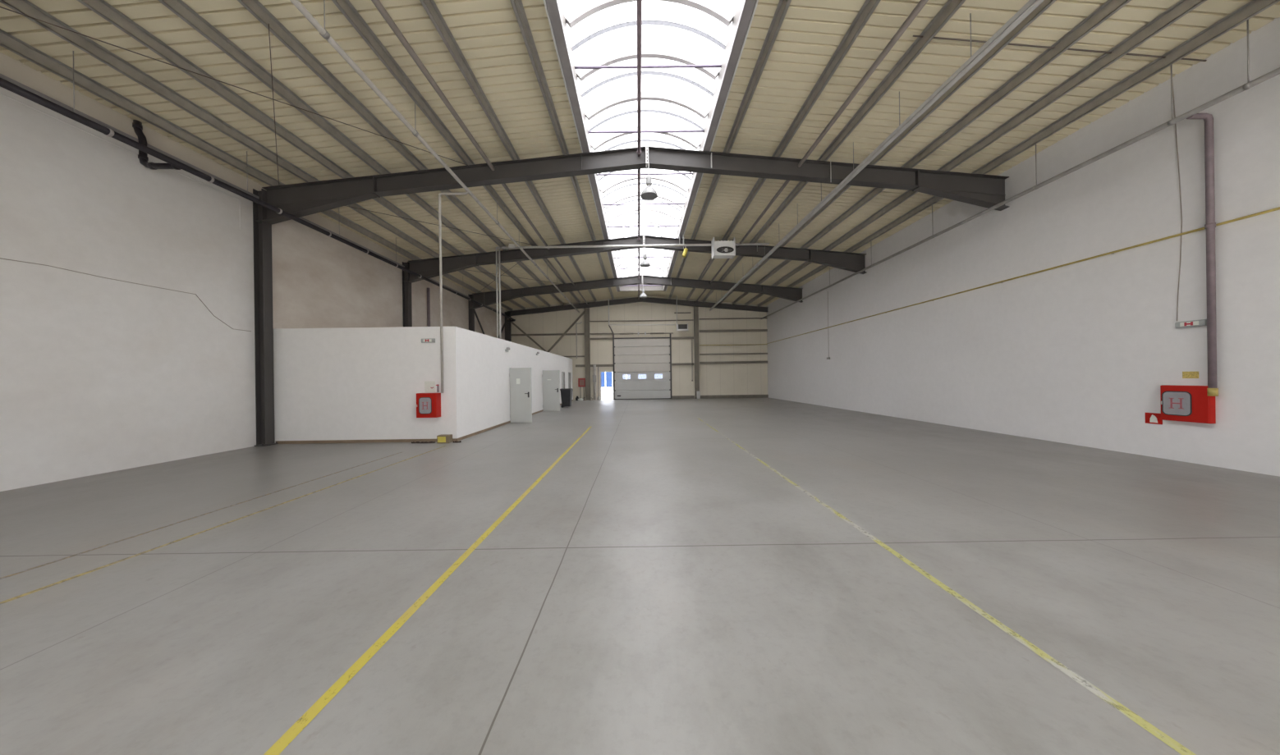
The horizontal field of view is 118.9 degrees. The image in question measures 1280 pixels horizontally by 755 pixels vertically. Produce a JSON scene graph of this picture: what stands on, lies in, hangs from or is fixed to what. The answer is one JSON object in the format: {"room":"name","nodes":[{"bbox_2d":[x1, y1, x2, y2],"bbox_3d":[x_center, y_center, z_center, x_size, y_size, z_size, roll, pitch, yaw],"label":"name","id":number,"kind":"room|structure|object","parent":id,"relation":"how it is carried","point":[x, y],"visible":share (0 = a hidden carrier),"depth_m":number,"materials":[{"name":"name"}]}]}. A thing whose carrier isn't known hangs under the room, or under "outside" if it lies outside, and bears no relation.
{"room":"empty warehouse","nodes":[
{"label":"empty warehouse","id":0,"kind":"room"},
{"bbox_2d":[0,87,504,491],"bbox_3d":[-9.880,-1.417,10.543,0.250,6.300,34.650,-1,0,0],"label":"wall","id":1,"kind":"structure","parent":0,"point":[98,375],"depth_m":7.22,"materials":[{"name":"paint"}]},
{"bbox_2d":[0,92,240,229],"bbox_3d":[-9.747,-3.983,1.403,0.022,0.730,15.670,-1,0,0],"label":"conduit","id":2,"kind":"object","parent":1,"relation":"attached to","point":[0,93],"visible":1,"depth_m":6.93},
{"bbox_2d":[0,257,251,331],"bbox_3d":[-9.737,-1.498,7.587,0.011,0.698,3.740,-1,0,0],"label":"cable","id":3,"kind":"object","parent":1,"relation":"attached to","point":[0,258],"visible":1,"depth_m":7.06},
{"bbox_2d":[0,73,504,314],"bbox_3d":[-9.768,-4.599,10.618,0.040,0.060,34.300,-1,0,0],"label":"trim","id":4,"kind":"structure","parent":1,"relation":"attached to","point":[2,76],"depth_m":7.61,"materials":[{"name":"metal"}]},
{"bbox_2d":[0,51,505,313],"bbox_3d":[-9.895,-4.781,10.618,0.210,0.428,34.300,-1,0,0],"label":"trim","id":5,"kind":"structure","parent":1,"relation":"attached to","point":[10,67],"depth_m":7.58,"materials":[{"name":"metal"}]},
{"bbox_2d":[426,288,430,326],"bbox_3d":[-9.714,-2.697,17.369,0.120,2.845,0.120,-1,0,0],"label":"downpipe","id":6,"kind":"object","parent":1,"relation":"attached to","point":[428,289],"visible":0.66,"depth_m":17.32,"materials":[{"name":"metal"}]},
{"bbox_2d":[273,326,573,443],"bbox_3d":[-7.288,0.198,18.506,4.940,3.000,17.340,-1,0,0],"label":"wall","id":7,"kind":"structure","parent":0,"point":[338,383],"depth_m":9.84,"materials":[{"name":"paint"}]},
{"bbox_2d":[275,438,457,444],"bbox_3d":[-7.114,1.659,9.831,4.712,0.075,0.012,-1,0,0],"label":"baseboard","id":8,"kind":"structure","parent":7,"relation":"attached to","point":[453,439],"depth_m":9.82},
{"bbox_2d":[421,338,435,343],"bbox_3d":[-5.503,-0.957,9.805,0.340,0.110,0.075,-1,0,0],"label":"lamp","id":9,"kind":"object","parent":7,"relation":"attached to","point":[428,340],"visible":1,"depth_m":9.78,"materials":[{"name":"plastic"}]},
{"bbox_2d":[416,393,440,417],"bbox_3d":[-5.439,0.715,9.712,0.517,0.627,0.260,-1,0,0],"label":"cabinet","id":10,"kind":"object","parent":7,"relation":"attached to","point":[428,405],"visible":1,"depth_m":9.60,"materials":[{"name":"red metal"}]},
{"bbox_2d":[424,381,435,392],"bbox_3d":[-5.474,0.242,9.839,0.268,0.286,0.006,-1,0,0],"label":"notice sheet","id":11,"kind":"object","parent":7,"relation":"attached to","point":[429,387],"visible":1,"depth_m":9.84,"materials":[{"name":"white paper"}]},
{"bbox_2d":[474,309,485,334],"bbox_3d":[-9.714,-2.739,23.494,0.063,2.927,3.210,-1,0,0],"label":"brace","id":12,"kind":"object","parent":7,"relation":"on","point":[475,314],"visible":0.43,"depth_m":22.83,"materials":[{"name":"grey paint"}]},
{"bbox_2d":[456,399,573,441],"bbox_3d":[-4.793,1.627,18.508,0.012,0.075,17.352,-1,0,0],"label":"baseboard","id":13,"kind":"structure","parent":7,"relation":"attached to","point":[537,412],"depth_m":11.72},
{"bbox_2d":[509,367,532,422],"bbox_3d":[-4.386,0.648,13.806,0.884,1.998,0.107,-1,0,14],"label":"door","id":14,"kind":"structure","parent":7,"relation":"in","point":[520,395],"depth_m":13.81,"materials":[{"name":"grey paint"}]},
{"bbox_2d":[542,370,559,411],"bbox_3d":[-4.387,0.648,18.588,0.884,1.998,0.107,-1,0,8],"label":"door","id":15,"kind":"structure","parent":7,"relation":"in","point":[551,378],"depth_m":18.59,"materials":[{"name":"grey paint"}]},
{"bbox_2d":[561,371,564,388],"bbox_3d":[-4.887,0.656,23.834,0.145,2.020,0.900,-1,0,0],"label":"door","id":16,"kind":"structure","parent":7,"relation":"in","point":[562,373],"depth_m":24.09,"materials":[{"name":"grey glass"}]},
{"bbox_2d":[568,372,570,388],"bbox_3d":[-4.894,0.656,25.909,0.145,2.020,0.850,-1,0,0],"label":"door","id":17,"kind":"structure","parent":7,"relation":"in","point":[569,373],"depth_m":26.27,"materials":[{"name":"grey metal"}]},
{"bbox_2d":[505,295,767,400],"bbox_3d":[-0.221,-2.232,27.860,19.200,7.670,0.120,-1,0,0],"label":"wall","id":18,"kind":"structure","parent":0,"point":[715,379],"depth_m":27.81,"materials":[{"name":"metal"}]},
{"bbox_2d":[511,333,584,335],"bbox_3d":[-6.843,-3.151,27.712,5.496,0.130,0.108,-1,0,0],"label":"wall rail","id":19,"kind":"object","parent":18,"relation":"attached to","point":[547,334],"visible":1,"depth_m":27.66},
{"bbox_2d":[578,378,585,398],"bbox_3d":[-4.242,0.845,27.679,0.525,1.585,0.205,-1,0,0],"label":"cabinet","id":20,"kind":"object","parent":18,"relation":"attached to","point":[581,382],"visible":0.9,"depth_m":27.59,"materials":[{"name":"red metal"}]},
{"bbox_2d":[575,364,613,367],"bbox_3d":[-3.309,-0.869,27.723,2.838,0.170,0.108,-1,0,0],"label":"wall rail","id":21,"kind":"object","parent":18,"relation":"attached to","point":[576,365],"visible":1,"depth_m":27.67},
{"bbox_2d":[589,333,610,334],"bbox_3d":[-2.797,-3.212,27.725,1.751,0.080,0.108,-1,0,0],"label":"wall rail","id":22,"kind":"object","parent":18,"relation":"attached to","point":[589,333],"visible":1,"depth_m":27.68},
{"bbox_2d":[590,337,612,339],"bbox_3d":[-2.792,-2.849,27.725,1.751,0.140,0.108,-1,0,0],"label":"wall rail","id":23,"kind":"object","parent":18,"relation":"attached to","point":[600,338],"visible":1,"depth_m":27.68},
{"bbox_2d":[600,371,613,399],"bbox_3d":[-2.422,0.590,27.847,0.988,2.086,0.150,-1,0,0],"label":"door","id":24,"kind":"structure","parent":18,"relation":"in","point":[607,371],"depth_m":27.77,"materials":[{"name":"white metal"}]},
{"bbox_2d":[589,319,693,321],"bbox_3d":[0.119,-4.166,27.735,7.609,0.060,0.108,-1,0,0],"label":"wall rail","id":25,"kind":"object","parent":18,"relation":"attached to","point":[690,319],"visible":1,"depth_m":27.68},
{"bbox_2d":[610,331,673,399],"bbox_3d":[0.193,-0.859,27.623,4.515,4.923,0.275,-1,0,0],"label":"door","id":26,"kind":"structure","parent":18,"relation":"in","point":[634,356],"depth_m":27.69,"materials":[{"name":"grey paint"}]},
{"bbox_2d":[671,336,693,339],"bbox_3d":[3.126,-2.898,27.744,1.631,0.160,0.108,-1,0,0],"label":"wall rail","id":27,"kind":"object","parent":18,"relation":"attached to","point":[685,337],"visible":1,"depth_m":27.69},
{"bbox_2d":[691,344,692,381],"bbox_3d":[3.812,-1.278,27.663,0.092,3.099,0.092,-1,0,22],"label":"loop","id":28,"kind":"object","parent":27,"relation":"hanging from","point":[691,345],"visible":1,"depth_m":27.65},
{"bbox_2d":[671,362,693,365],"bbox_3d":[3.152,-0.977,27.744,1.631,0.160,0.108,-1,0,0],"label":"wall rail","id":29,"kind":"object","parent":18,"relation":"attached to","point":[679,364],"visible":1,"depth_m":27.69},
{"bbox_2d":[671,395,694,399],"bbox_3d":[3.176,1.447,27.760,1.649,0.220,0.099,-1,0,0],"label":"baseboard","id":30,"kind":"structure","parent":18,"relation":"attached to","point":[672,396],"depth_m":27.71,"materials":[{"name":"concrete"}]},
{"bbox_2d":[698,317,767,320],"bbox_3d":[6.843,-4.328,27.757,4.997,0.070,0.108,-1,0,0],"label":"wall rail","id":31,"kind":"object","parent":18,"relation":"attached to","point":[736,318],"visible":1,"depth_m":27.70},
{"bbox_2d":[699,361,767,364],"bbox_3d":[6.887,-1.104,27.757,4.997,0.170,0.108,-1,0,0],"label":"wall rail","id":32,"kind":"object","parent":18,"relation":"attached to","point":[719,362],"visible":1,"depth_m":27.70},
{"bbox_2d":[699,329,767,332],"bbox_3d":[6.855,-3.441,27.757,4.997,0.160,0.108,-1,0,0],"label":"wall rail","id":33,"kind":"object","parent":18,"relation":"attached to","point":[736,330],"visible":1,"depth_m":27.70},
{"bbox_2d":[699,353,767,355],"bbox_3d":[6.878,-1.732,27.757,4.997,0.100,0.108,-1,0,0],"label":"wall rail","id":34,"kind":"object","parent":18,"relation":"attached to","point":[728,353],"visible":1,"depth_m":27.70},
{"bbox_2d":[699,344,767,345],"bbox_3d":[6.869,-2.396,27.787,4.997,0.050,0.048,-1,0,0],"label":"wall rail","id":35,"kind":"object","parent":18,"relation":"attached to","point":[758,344],"visible":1,"depth_m":27.76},
{"bbox_2d":[700,394,768,399],"bbox_3d":[6.923,1.397,27.772,5.002,0.220,0.099,-1,0,0],"label":"baseboard","id":36,"kind":"structure","parent":18,"relation":"attached to","point":[720,396],"depth_m":27.72,"materials":[{"name":"concrete"}]},
{"bbox_2d":[0,397,1279,754],"bbox_3d":[-0.112,1.702,10.575,19.800,0.200,34.750,-1,0,0],"label":"floor","id":37,"kind":"structure","parent":0,"point":[662,589],"depth_m":2.76,"materials":[{"name":"concrete"}]},
{"bbox_2d":[0,453,398,578],"bbox_3d":[-5.307,1.670,2.733,0.050,0.001,11.500,-1,0,0],"label":"floor line","id":38,"kind":"object","parent":37,"relation":"on","point":[396,453],"depth_m":4.07,"materials":[{"name":"paint"}]},
{"bbox_2d":[0,445,445,604],"bbox_3d":[-4.708,1.662,3.085,0.055,0.001,12.200,-1,0,0],"label":"floor line","id":39,"kind":"object","parent":37,"relation":"on","point":[210,529],"depth_m":3.74,"materials":[{"name":"paint"}]},
{"bbox_2d":[417,441,435,443],"bbox_3d":[-5.448,1.652,9.642,0.420,0.042,0.124,-1,0,-3],"label":"scrap","id":40,"kind":"object","parent":37,"relation":"on","point":[418,442],"visible":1,"depth_m":9.62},
{"bbox_2d":[263,426,591,754],"bbox_3d":[-1.594,1.620,4.745,0.068,0.001,15.500,-1,0,0],"label":"floor line","id":41,"kind":"object","parent":37,"relation":"on","point":[279,746],"depth_m":2.27,"materials":[{"name":"yellow paint"}]},
{"bbox_2d":[436,434,452,443],"bbox_3d":[-4.983,1.567,9.641,0.300,0.200,0.206,-1,0,0],"label":"case","id":42,"kind":"object","parent":37,"relation":"on","point":[442,438],"visible":0.95,"depth_m":9.54,"materials":[{"name":"yellow plastic"}]},
{"bbox_2d":[559,388,573,408],"bbox_3d":[-4.123,1.131,20.907,0.723,1.050,0.760,-1,0,0],"label":"wheelie bin","id":43,"kind":"object","parent":37,"relation":"on","point":[566,393],"visible":0.98,"depth_m":20.60,"materials":[{"name":"black plastic"}]},
{"bbox_2d":[584,307,590,400],"bbox_3d":[-3.832,-1.712,27.628,0.388,6.728,0.300,-1,0,0],"label":"post","id":44,"kind":"object","parent":37,"relation":"on","point":[587,341],"visible":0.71,"depth_m":27.63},
{"bbox_2d":[546,310,586,352],"bbox_3d":[-6.602,-1.940,27.419,5.430,5.812,0.091,-1,0,0],"label":"brace","id":45,"kind":"object","parent":44,"relation":"attached to","point":[584,311],"visible":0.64,"depth_m":27.38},
{"bbox_2d":[593,364,596,399],"bbox_3d":[-3.307,0.357,27.639,0.200,2.576,0.200,-1,0,0],"label":"vertical pipe","id":46,"kind":"object","parent":37,"relation":"on","point":[594,365],"visible":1,"depth_m":27.55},
{"bbox_2d":[252,146,1009,446],"bbox_3d":[-0.161,-2.138,9.700,19.190,7.480,0.340,-1,0,0],"label":"frame","id":47,"kind":"object","parent":37,"relation":"on","point":[300,199],"visible":0.94,"depth_m":9.68,"materials":[{"name":"grey paint"}]},
{"bbox_2d":[0,6,468,165],"bbox_3d":[-6.892,-5.072,6.713,0.014,0.512,7.694,-1,0,42],"label":"rod","id":48,"kind":"object","parent":47,"relation":"attached to","point":[0,6],"visible":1,"depth_m":6.23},
{"bbox_2d":[640,145,657,200],"bbox_3d":[0.219,-5.208,9.471,0.430,1.330,0.430,-1,0,0],"label":"lamp","id":49,"kind":"object","parent":47,"relation":"hanging from","point":[649,193],"visible":1,"depth_m":9.43,"materials":[{"name":"metal"}]},
{"bbox_2d":[402,235,866,326],"bbox_3d":[-0.180,-2.138,15.720,19.190,7.480,0.340,-1,0,0],"label":"frame","id":50,"kind":"object","parent":37,"relation":"on","point":[852,262],"visible":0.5,"depth_m":15.70,"materials":[{"name":"grey paint"}]},
{"bbox_2d":[346,206,537,246],"bbox_3d":[-6.662,-5.099,12.699,0.015,0.521,7.799,-1,0,43],"label":"rod","id":51,"kind":"object","parent":50,"relation":"attached to","point":[346,206],"visible":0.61,"depth_m":12.43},
{"bbox_2d":[463,269,560,284],"bbox_3d":[-6.856,-5.080,18.723,0.014,0.488,7.603,-1,0,40],"label":"rod","id":52,"kind":"object","parent":50,"relation":"attached to","point":[463,269],"visible":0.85,"depth_m":19.22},
{"bbox_2d":[639,234,650,267],"bbox_3d":[0.199,-5.223,15.481,0.430,1.300,0.430,-1,0,0],"label":"lamp","id":53,"kind":"object","parent":50,"relation":"hanging from","point":[644,263],"visible":0.98,"depth_m":15.42,"materials":[{"name":"metal"}]},
{"bbox_2d":[467,275,802,331],"bbox_3d":[-0.200,-2.138,21.770,19.190,7.480,0.340,-1,0,0],"label":"frame","id":54,"kind":"object","parent":37,"relation":"on","point":[489,298],"visible":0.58,"depth_m":21.76,"materials":[{"name":"grey paint"}]},
{"bbox_2d":[639,275,646,298],"bbox_3d":[0.179,-5.223,21.531,0.430,1.300,0.430,-1,0,0],"label":"lamp","id":55,"kind":"object","parent":54,"relation":"hanging from","point":[643,295],"visible":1,"depth_m":21.46,"materials":[{"name":"metal"}]},
{"bbox_2d":[504,297,768,342],"bbox_3d":[-0.206,-2.142,27.520,19.165,7.450,0.200,-1,0,0],"label":"frame","id":56,"kind":"object","parent":37,"relation":"on","point":[669,301],"visible":0.62,"depth_m":27.51,"materials":[{"name":"grey paint"}]},
{"bbox_2d":[506,317,546,352],"bbox_3d":[-7.337,-2.305,27.526,4.697,4.166,0.084,-1,0,0],"label":"brace","id":57,"kind":"object","parent":56,"relation":"attached to","point":[507,318],"visible":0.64,"depth_m":27.48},
{"bbox_2d":[575,321,582,358],"bbox_3d":[-4.411,-2.706,27.286,0.501,2.684,0.080,-1,0,0],"label":"drain","id":58,"kind":"object","parent":56,"relation":"attached to","point":[580,322],"visible":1,"depth_m":27.27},
{"bbox_2d":[693,306,699,399],"bbox_3d":[4.153,-1.821,27.654,0.340,6.729,0.300,-1,0,0],"label":"post","id":59,"kind":"object","parent":37,"relation":"on","point":[695,309],"visible":0.89,"depth_m":27.65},
{"bbox_2d":[696,417,1196,754],"bbox_3d":[2.267,1.568,6.007,0.060,0.001,18.000,-1,0,0],"label":"floor line","id":60,"kind":"object","parent":37,"relation":"on","point":[1127,713],"depth_m":2.21,"materials":[{"name":"yellow paint"}]},
{"bbox_2d":[0,0,1279,310],"bbox_3d":[0.159,-5.657,10.651,20.400,1.131,34.900,-1,0,0],"label":"ceiling","id":61,"kind":"structure","parent":0,"point":[488,34],"depth_m":7.33,"materials":[{"name":"metal"}]},
{"bbox_2d":[0,28,513,311],"bbox_3d":[-9.292,-4.937,10.620,0.116,0.185,34.260,-1,0,0],"label":"purlin","id":62,"kind":"object","parent":61,"relation":"attached to","point":[7,41],"visible":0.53,"depth_m":7.18,"materials":[{"name":"metal"}]},
{"bbox_2d":[0,50,515,321],"bbox_3d":[-9.113,-4.533,10.355,0.726,1.081,33.729,-1,0,0],"label":"drain pipe","id":63,"kind":"object","parent":61,"relation":"hanging from","point":[4,84],"visible":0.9,"depth_m":7.17,"materials":[{"name":"black plastic"}]},
{"bbox_2d":[132,119,180,169],"bbox_3d":[-9.275,-4.469,7.270,0.903,0.932,0.124,-1,0,0],"label":"pipe","id":64,"kind":"object","parent":63,"relation":"attached to","point":[137,126],"visible":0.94,"depth_m":7.23,"materials":[{"name":"black plastic"}]},
{"bbox_2d":[132,122,142,130],"bbox_3d":[-9.670,-4.835,7.269,0.124,0.070,0.124,-1,0,0],"label":"socket","id":65,"kind":"object","parent":64,"relation":"attached to","point":[139,126],"depth_m":7.24,"materials":[{"name":"black plastic"}]},
{"bbox_2d":[137,154,148,160],"bbox_3d":[-9.562,-4.231,7.269,0.124,0.060,0.124,-1,0,0],"label":"socket","id":66,"kind":"object","parent":64,"relation":"attached to","point":[141,157],"depth_m":7.24,"materials":[{"name":"black plastic"}]},
{"bbox_2d":[146,162,156,169],"bbox_3d":[-9.385,-4.074,7.270,0.070,0.124,0.124,-1,0,0],"label":"socket","id":67,"kind":"object","parent":64,"relation":"attached to","point":[149,165],"depth_m":7.23,"materials":[{"name":"black plastic"}]},
{"bbox_2d":[170,164,180,169],"bbox_3d":[-8.930,-4.070,7.271,0.060,0.124,0.124,-1,0,0],"label":"socket","id":68,"kind":"object","parent":64,"relation":"attached to","point":[172,167],"depth_m":7.25,"materials":[{"name":"black plastic"}]},
{"bbox_2d":[0,0,525,309],"bbox_3d":[-8.383,-5.034,10.623,0.116,0.180,34.260,-1,0,0],"label":"purlin","id":69,"kind":"object","parent":61,"relation":"attached to","point":[26,7],"visible":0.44,"depth_m":6.74,"materials":[{"name":"metal"}]},
{"bbox_2d":[77,0,537,307],"bbox_3d":[-7.485,-5.132,10.626,0.116,0.180,34.260,-1,0,0],"label":"purlin","id":70,"kind":"object","parent":61,"relation":"attached to","point":[101,7],"visible":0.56,"depth_m":6.86,"materials":[{"name":"metal"}]},
{"bbox_2d":[268,23,279,185],"bbox_3d":[-7.293,-5.041,7.547,0.011,0.376,5.281,-1,0,-43],"label":"cable","id":71,"kind":"object","parent":70,"relation":"hanging from","point":[268,24],"visible":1,"depth_m":6.82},
{"bbox_2d":[157,0,550,307],"bbox_3d":[-6.536,-5.235,10.629,0.116,0.180,34.260,-1,0,0],"label":"purlin","id":72,"kind":"object","parent":61,"relation":"attached to","point":[179,7],"visible":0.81,"depth_m":6.96,"materials":[{"name":"metal"}]},
{"bbox_2d":[237,0,564,305],"bbox_3d":[-5.567,-5.341,10.632,0.116,0.180,34.260,-1,0,0],"label":"purlin","id":73,"kind":"object","parent":61,"relation":"attached to","point":[254,7],"visible":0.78,"depth_m":7.10,"materials":[{"name":"metal"}]},
{"bbox_2d":[289,0,579,312],"bbox_3d":[-4.435,-5.157,10.636,0.104,0.798,34.240,-1,0,0],"label":"pipe","id":74,"kind":"object","parent":61,"relation":"hanging from","point":[324,34],"visible":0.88,"depth_m":6.68,"materials":[{"name":"grey metal"}]},
{"bbox_2d":[438,191,468,393],"bbox_3d":[-4.747,-2.189,9.685,0.767,5.165,0.060,-1,0,0],"label":"riser pipe","id":75,"kind":"object","parent":74,"relation":"attached to","point":[466,192],"visible":1,"depth_m":9.66,"materials":[{"name":"metal"}]},
{"bbox_2d":[331,0,580,303],"bbox_3d":[-4.359,-5.473,10.636,0.116,0.180,34.260,-1,0,0],"label":"purlin","id":76,"kind":"object","parent":61,"relation":"attached to","point":[346,8],"visible":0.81,"depth_m":7.26,"materials":[{"name":"metal"}]},
{"bbox_2d":[419,0,596,302],"bbox_3d":[-3.181,-5.602,10.640,0.116,0.180,34.260,-1,0,0],"label":"purlin","id":77,"kind":"object","parent":61,"relation":"attached to","point":[430,6],"visible":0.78,"depth_m":7.44,"materials":[{"name":"metal"}]},
{"bbox_2d":[510,0,614,299],"bbox_3d":[-1.902,-5.741,10.644,0.116,0.180,34.260,-1,0,0],"label":"purlin","id":78,"kind":"object","parent":61,"relation":"attached to","point":[517,5],"visible":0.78,"depth_m":7.60,"materials":[{"name":"metal"}]},
{"bbox_2d":[495,235,769,339],"bbox_3d":[-0.286,-3.651,15.319,11.094,4.510,0.120,-1,0,0],"label":"tube","id":79,"kind":"object","parent":61,"relation":"attached to","point":[512,246],"visible":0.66,"depth_m":15.28,"materials":[{"name":"grey metal"}]},
{"bbox_2d":[682,247,688,257],"bbox_3d":[1.815,-5.099,15.255,0.253,0.487,0.154,-1,0,-30],"label":"cylinder","id":80,"kind":"object","parent":79,"relation":"hanging from","point":[685,252],"visible":1,"depth_m":15.19,"materials":[{"name":"plastic"}]},
{"bbox_2d":[711,237,735,259],"bbox_3d":[3.306,-5.138,15.016,0.835,0.739,0.570,-1,0,0],"label":"heater","id":81,"kind":"object","parent":79,"relation":"hanging from","point":[726,249],"visible":1,"depth_m":14.80,"materials":[{"name":"white metal"}]},
{"bbox_2d":[543,0,758,291],"bbox_3d":[0.154,-6.230,9.851,3.380,0.985,30.800,-1,0,0],"label":"window","id":82,"kind":"structure","parent":61,"relation":"attached to","point":[691,50],"depth_m":8.35,"materials":[{"name":"white glass"}]},
{"bbox_2d":[676,296,688,331],"bbox_3d":[3.023,-4.602,27.095,0.842,2.496,0.580,-1,0,0],"label":"heater","id":83,"kind":"object","parent":61,"relation":"hanging from","point":[680,328],"visible":1,"depth_m":26.89,"materials":[{"name":"white metal"}]},
{"bbox_2d":[678,324,687,329],"bbox_3d":[3.042,-3.624,26.892,0.632,0.326,0.026,-1,0,0],"label":"grille","id":84,"kind":"object","parent":83,"relation":"attached to","point":[680,326],"depth_m":26.89,"materials":[{"name":"metal"}]},
{"bbox_2d":[668,0,791,298],"bbox_3d":[2.217,-5.797,10.658,0.116,0.180,34.260,-1,0,0],"label":"purlin","id":85,"kind":"object","parent":61,"relation":"attached to","point":[782,6],"visible":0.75,"depth_m":7.65,"materials":[{"name":"metal"}]},
{"bbox_2d":[686,0,880,300],"bbox_3d":[3.499,-5.692,10.662,0.116,0.180,34.260,-1,0,0],"label":"purlin","id":86,"kind":"object","parent":61,"relation":"attached to","point":[869,6],"visible":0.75,"depth_m":7.51,"materials":[{"name":"metal"}]},
{"bbox_2d":[701,0,965,302],"bbox_3d":[4.680,-5.595,10.666,0.116,0.180,34.260,-1,0,0],"label":"purlin","id":87,"kind":"object","parent":61,"relation":"attached to","point":[948,10],"visible":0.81,"depth_m":7.42,"materials":[{"name":"metal"}]},
{"bbox_2d":[709,0,1044,310],"bbox_3d":[5.155,-5.261,10.517,0.110,0.774,34.000,-1,0,0],"label":"cable tray","id":88,"kind":"object","parent":61,"relation":"hanging from","point":[1031,5],"visible":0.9,"depth_m":6.77,"materials":[{"name":"grey metal"}]},
{"bbox_2d":[719,0,1056,302],"bbox_3d":[5.892,-5.496,10.669,0.116,0.180,34.260,-1,0,0],"label":"purlin","id":89,"kind":"object","parent":61,"relation":"attached to","point":[1045,4],"visible":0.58,"depth_m":7.24,"materials":[{"name":"metal"}]},
{"bbox_2d":[732,0,1131,304],"bbox_3d":[6.863,-5.416,10.673,0.116,0.180,34.260,-1,0,0],"label":"purlin","id":90,"kind":"object","parent":61,"relation":"attached to","point":[1107,9],"visible":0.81,"depth_m":7.23,"materials":[{"name":"metal"}]},
{"bbox_2d":[745,0,1206,305],"bbox_3d":[7.814,-5.338,10.676,0.116,0.180,34.260,-1,0,0],"label":"purlin","id":91,"kind":"object","parent":61,"relation":"attached to","point":[1182,7],"visible":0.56,"depth_m":7.12,"materials":[{"name":"metal"}]},
{"bbox_2d":[756,0,1279,306],"bbox_3d":[8.715,-5.265,10.679,0.116,0.180,34.260,-1,0,0],"label":"purlin","id":92,"kind":"object","parent":61,"relation":"attached to","point":[1253,7],"visible":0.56,"depth_m":6.99,"materials":[{"name":"metal"}]},
{"bbox_2d":[761,19,1279,319],"bbox_3d":[8.981,-4.806,10.675,0.092,1.060,34.250,-1,0,0],"label":"pipe","id":93,"kind":"object","parent":61,"relation":"hanging from","point":[1249,84],"visible":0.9,"depth_m":7.13,"materials":[{"name":"grey metal"}]},
{"bbox_2d":[912,35,1206,61],"bbox_3d":[7.257,-5.447,6.273,5.451,0.543,0.022,-1,0,0],"label":"rod","id":94,"kind":"object","parent":61,"relation":"attached to","point":[919,36],"visible":0.7,"depth_m":6.27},
{"bbox_2d":[766,17,1279,477],"bbox_3d":[9.565,-1.929,10.606,0.250,6.798,34.650,-1,0,0],"label":"wall","id":95,"kind":"structure","parent":0,"point":[1079,354],"depth_m":7.82,"materials":[{"name":"paint"}]},
{"bbox_2d":[766,206,1279,344],"bbox_3d":[9.404,-2.489,10.691,0.051,0.043,34.220,-1,0,0],"label":"gas pipe","id":96,"kind":"object","parent":95,"relation":"attached to","point":[1278,208],"visible":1,"depth_m":7.82,"materials":[{"name":"yellow metal"}]},
{"bbox_2d":[1145,412,1162,424],"bbox_3d":[9.484,0.756,6.974,0.009,0.200,0.233,-1,0,0],"label":"fire sign","id":97,"kind":"object","parent":95,"relation":"attached to","point":[1150,418],"visible":0.91,"depth_m":6.97,"materials":[{"name":"red plastic"}]},
{"bbox_2d":[1172,82,1182,321],"bbox_3d":[9.428,-3.132,6.625,0.011,4.278,0.108,-1,0,0],"label":"cable","id":98,"kind":"object","parent":95,"relation":"attached to","point":[1172,83],"visible":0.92,"depth_m":6.61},
{"bbox_2d":[1160,385,1215,423],"bbox_3d":[9.416,0.450,6.512,0.140,0.623,0.579,-1,0,0],"label":"cabinet","id":99,"kind":"object","parent":95,"relation":"attached to","point":[1192,404],"visible":0.99,"depth_m":6.46,"materials":[{"name":"red metal"}]},
{"bbox_2d":[1182,371,1198,378],"bbox_3d":[9.477,-0.044,6.501,0.004,0.118,0.193,-1,0,0],"label":"instruction label","id":100,"kind":"object","parent":95,"relation":"attached to","point":[1185,374],"visible":1,"depth_m":6.50,"materials":[{"name":"yellow paper"}]},
{"bbox_2d":[1174,319,1206,328],"bbox_3d":[9.430,-0.919,6.461,0.075,0.110,0.353,-1,0,0],"label":"lamp","id":101,"kind":"object","parent":95,"relation":"attached to","point":[1200,323],"visible":0.88,"depth_m":6.44,"materials":[{"name":"plastic"}]},
{"bbox_2d":[1185,113,1218,396],"bbox_3d":[9.252,-2.017,6.202,0.397,4.643,0.106,-1,0,0],"label":"riser pipe","id":102,"kind":"object","parent":95,"relation":"attached to","point":[1210,224],"visible":1,"depth_m":6.18,"materials":[{"name":"metal"}]},
{"label":"outside","id":103,"kind":"structure","parent":0,"visible":0},
{"bbox_2d":[601,387,613,399],"bbox_3d":[-0.042,1.736,20.000,120.000,0.230,220.000,-1,0,0],"label":"ground","id":104,"kind":"structure","parent":103,"point":[607,393],"depth_m":39.35,"materials":[{"name":"concrete"}]},
{"bbox_2d":[601,371,662,387],"bbox_3d":[-8.266,-2.789,69.824,50.000,9.000,8.300,-1,0,0],"label":"building","id":105,"kind":"structure","parent":104,"relation":"on","point":[607,378],"depth_m":65.98,"materials":[{"name":"glass"}]},
{"bbox_3d":[-0.141,-2.138,3.700,19.190,7.480,0.340,-1,0,0],"label":"frame","id":106,"kind":"object","parent":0,"visible":0},
{"bbox_2d":[371,0,587,304],"bbox_3d":[-3.767,-5.344,10.638,0.096,0.096,34.200,-1,0,0],"label":"tube","id":107,"kind":"object","parent":106,"relation":"attached to","point":[378,4],"visible":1,"depth_m":7.17,"materials":[{"name":"paint"}]},
{"bbox_2d":[636,0,642,299],"bbox_3d":[-0.027,-5.720,10.525,0.124,0.121,33.950,-1,0,0],"label":"pipe","id":108,"kind":"object","parent":106,"relation":"attached to","point":[639,2],"visible":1,"depth_m":7.73,"materials":[{"name":"metal"}]},
{"bbox_2d":[694,0,928,303],"bbox_3d":[4.092,-5.450,10.664,0.096,0.096,34.200,-1,0,0],"label":"tube","id":109,"kind":"object","parent":106,"relation":"attached to","point":[920,5],"visible":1,"depth_m":7.29,"materials":[{"name":"paint"}]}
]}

